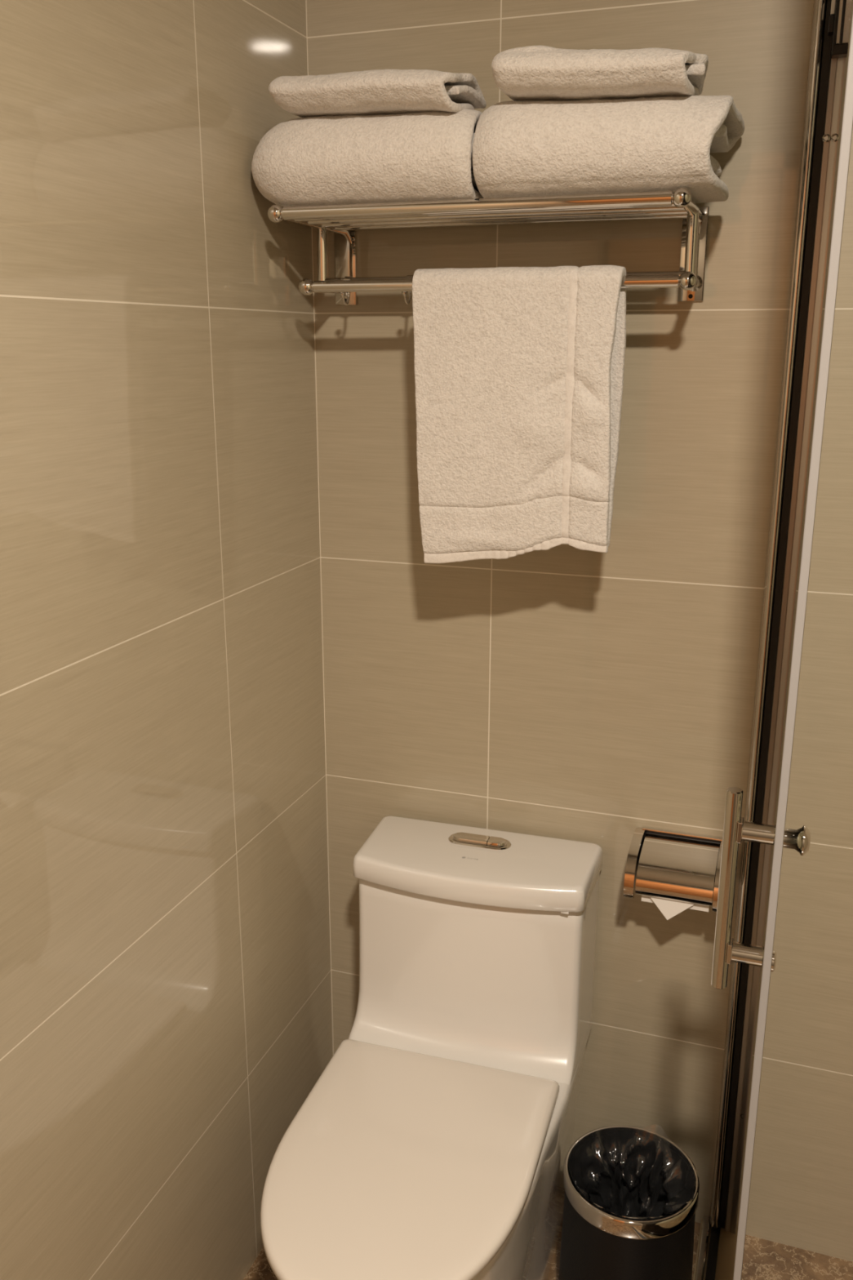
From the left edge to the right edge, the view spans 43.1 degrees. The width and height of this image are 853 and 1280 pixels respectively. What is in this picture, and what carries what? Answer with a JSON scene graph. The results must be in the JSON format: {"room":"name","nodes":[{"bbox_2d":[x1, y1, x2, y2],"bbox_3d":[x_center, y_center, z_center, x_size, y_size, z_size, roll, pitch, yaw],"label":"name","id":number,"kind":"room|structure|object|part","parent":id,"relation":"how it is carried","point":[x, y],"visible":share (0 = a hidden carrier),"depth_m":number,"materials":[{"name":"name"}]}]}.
{"room":"hotel bathroom","nodes":[
{"label":"hotel bathroom","id":0,"kind":"room"},
{"bbox_2d":[0,0,333,1279],"bbox_3d":[-0.634,0.092,0.734,0.100,2.570,2.650,5,16,19],"label":"wall","id":1,"kind":"structure","parent":0,"point":[166,1004],"depth_m":1.39,"materials":[{"name":"tile"}]},
{"bbox_2d":[243,1216,852,1279],"bbox_3d":[0.207,1.424,0.740,1.920,0.100,2.750,5,16,19],"label":"floor","id":2,"kind":"structure","parent":0,"point":[763,1259],"depth_m":1.85,"materials":[{"name":"brown stone"}]},
{"bbox_2d":[260,815,603,1279],"bbox_3d":[0.000,0.755,1.617,0.391,0.722,0.728,5,16,17],"label":"toilet","id":3,"kind":"object","parent":2,"relation":"on","point":[434,1141],"visible":1,"depth_m":1.67,"materials":[{"name":"white ceramic"}]},
{"bbox_3d":[-0.037,0.726,1.487,0.357,0.020,0.480,5,16,17],"label":"seat lid","id":4,"kind":"part","parent":3,"relation":"part of","materials":[{"name":"beige plastic"}]},
{"bbox_3d":[0.081,0.367,1.774,0.391,0.040,0.194,5,16,17],"label":"tank lid","id":5,"kind":"part","parent":3,"relation":"part of","materials":[{"name":"white ceramic"}]},
{"bbox_3d":[0.089,0.336,1.806,0.107,0.004,0.041,5,16,17],"label":"flush plate","id":6,"kind":"part","parent":3,"relation":"part of","materials":[{"name":"silver metal"}]},
{"bbox_3d":[-0.037,0.744,1.490,0.347,0.014,0.458,5,16,17],"label":"seat","id":7,"kind":"part","parent":3,"relation":"part of","materials":[{"name":"beige plastic"}]},
{"bbox_2d":[558,1125,699,1279],"bbox_3d":[0.319,0.954,1.720,0.212,0.284,0.212,-6,17,-22],"label":"waste bin","id":8,"kind":"object","parent":2,"relation":"on","point":[631,1197],"visible":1,"depth_m":1.69,"materials":[{"name":"black"}]},
{"bbox_2d":[306,0,852,1262],"bbox_3d":[0.646,-0.147,1.603,1.720,2.570,0.100,5,16,19],"label":"wall","id":9,"kind":"structure","parent":0,"point":[562,691],"depth_m":1.73,"materials":[{"name":"tile"}]},
{"bbox_2d":[267,186,709,305],"bbox_3d":[0.089,-0.539,1.513,0.577,0.130,0.240,5,16,19],"label":"towel rack","id":10,"kind":"object","parent":9,"relation":"attached to","point":[344,220],"visible":0.73,"depth_m":1.47,"materials":[{"name":"silver metal"}]},
{"bbox_3d":[-0.168,-0.615,1.589,0.017,0.017,0.223,6,16,20],"label":"arm","id":11,"kind":"part","parent":10,"relation":"part of","materials":[{"name":"silver metal"}]},
{"bbox_3d":[-0.154,-0.537,1.643,0.025,0.023,0.155,5,16,19],"label":"arm","id":12,"kind":"part","parent":10,"relation":"part of","materials":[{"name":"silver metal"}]},
{"bbox_3d":[-0.128,-0.594,1.704,0.036,0.127,0.005,5,16,19],"label":"wall plate","id":13,"kind":"part","parent":10,"relation":"part of","materials":[{"name":"silver metal"}]},
{"bbox_2d":[251,109,484,207],"bbox_3d":[-0.064,-0.665,1.517,0.328,0.122,0.238,5,16,19],"label":"bath towel","id":14,"kind":"object","parent":10,"relation":"on","point":[417,156],"visible":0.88,"depth_m":1.42,"materials":[{"name":"white fabric"}]},
{"bbox_2d":[268,69,486,117],"bbox_3d":[-0.065,-0.720,1.435,0.267,0.060,0.139,6,16,20],"label":"hand towel","id":15,"kind":"object","parent":14,"relation":"on","point":[377,91],"visible":0.97,"depth_m":1.39,"materials":[{"name":"white fabric"}]},
{"bbox_2d":[412,265,626,563],"bbox_3d":[0.124,-0.306,1.521,0.295,0.415,0.062,5,16,17],"label":"hanging towel","id":16,"kind":"object","parent":10,"relation":"hanging from","point":[519,371],"visible":1,"depth_m":1.50,"materials":[{"name":"white fabric"}]},
{"bbox_2d":[472,95,745,203],"bbox_3d":[0.242,-0.637,1.414,0.318,0.121,0.240,5,16,19],"label":"bath towel","id":17,"kind":"object","parent":10,"relation":"on","point":[521,148],"visible":0.94,"depth_m":1.32,"materials":[{"name":"white fabric"}]},
{"bbox_2d":[491,45,708,100],"bbox_3d":[0.220,-0.702,1.349,0.256,0.064,0.171,5,16,16],"label":"hand towel","id":18,"kind":"object","parent":17,"relation":"on","point":[531,73],"visible":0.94,"depth_m":1.29,"materials":[{"name":"white fabric"}]},
{"bbox_3d":[0.379,-0.546,1.533,0.036,0.127,0.005,5,16,19],"label":"wall plate","id":19,"kind":"part","parent":10,"relation":"part of","materials":[{"name":"silver metal"}]},
{"bbox_3d":[0.346,-0.567,1.419,0.017,0.017,0.216,5,16,19],"label":"arm","id":20,"kind":"part","parent":10,"relation":"part of","materials":[{"name":"silver metal"}]},
{"bbox_3d":[0.359,-0.491,1.476,0.024,0.023,0.142,5,16,19],"label":"arm","id":21,"kind":"part","parent":10,"relation":"part of","materials":[{"name":"silver metal"}]},
{"bbox_2d":[623,826,722,911],"bbox_3d":[0.399,0.365,1.716,0.151,0.078,0.114,5,16,19],"label":"toilet paper holder","id":22,"kind":"object","parent":9,"relation":"attached to","point":[682,867],"visible":0.77,"depth_m":1.70,"materials":[{"name":"silver metal"}]},
{"bbox_2d":[641,895,709,919],"bbox_3d":[0.399,0.390,1.721,0.106,0.086,0.079,5,16,19],"label":"toilet paper roll","id":23,"kind":"object","parent":22,"relation":"in","point":[669,908],"visible":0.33,"depth_m":1.69,"materials":[{"name":"white paper"}]},
{"bbox_3d":[0.417,0.352,1.767,0.146,0.075,0.004,5,16,19],"label":"plate","id":24,"kind":"part","parent":22,"relation":"part of","materials":[{"name":"silver metal"}]},
{"bbox_2d":[693,1215,737,1279],"bbox_3d":[0.389,1.136,1.555,0.065,0.022,0.800,5,16,19],"label":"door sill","id":25,"kind":"structure","parent":9,"relation":"attached to","point":[717,1247],"depth_m":1.85,"materials":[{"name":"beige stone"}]},
{"bbox_3d":[0.368,1.129,1.561,0.013,0.012,0.799,5,16,19],"label":"metal rail","id":26,"kind":"part","parent":25,"relation":"part of","materials":[{"name":"silver metal"}]},
{"bbox_2d":[710,0,852,1279],"bbox_3d":[0.446,0.072,1.361,0.090,2.133,0.582,5,16,19],"label":"shower door","id":27,"kind":"structure","parent":9,"relation":"attached to","point":[746,952],"depth_m":1.48,"materials":[{"name":"clear glass"}]},
{"bbox_3d":[0.396,0.214,1.156,0.028,0.033,0.033,5,16,19],"label":"knob","id":28,"kind":"part","parent":27,"relation":"part of","materials":[{"name":"silver metal"}]},
{"bbox_3d":[0.532,-0.812,1.369,0.014,0.104,0.016,5,16,19],"label":"bracket plate","id":29,"kind":"part","parent":27,"relation":"part of","materials":[{"name":"silver metal"}]}
]}

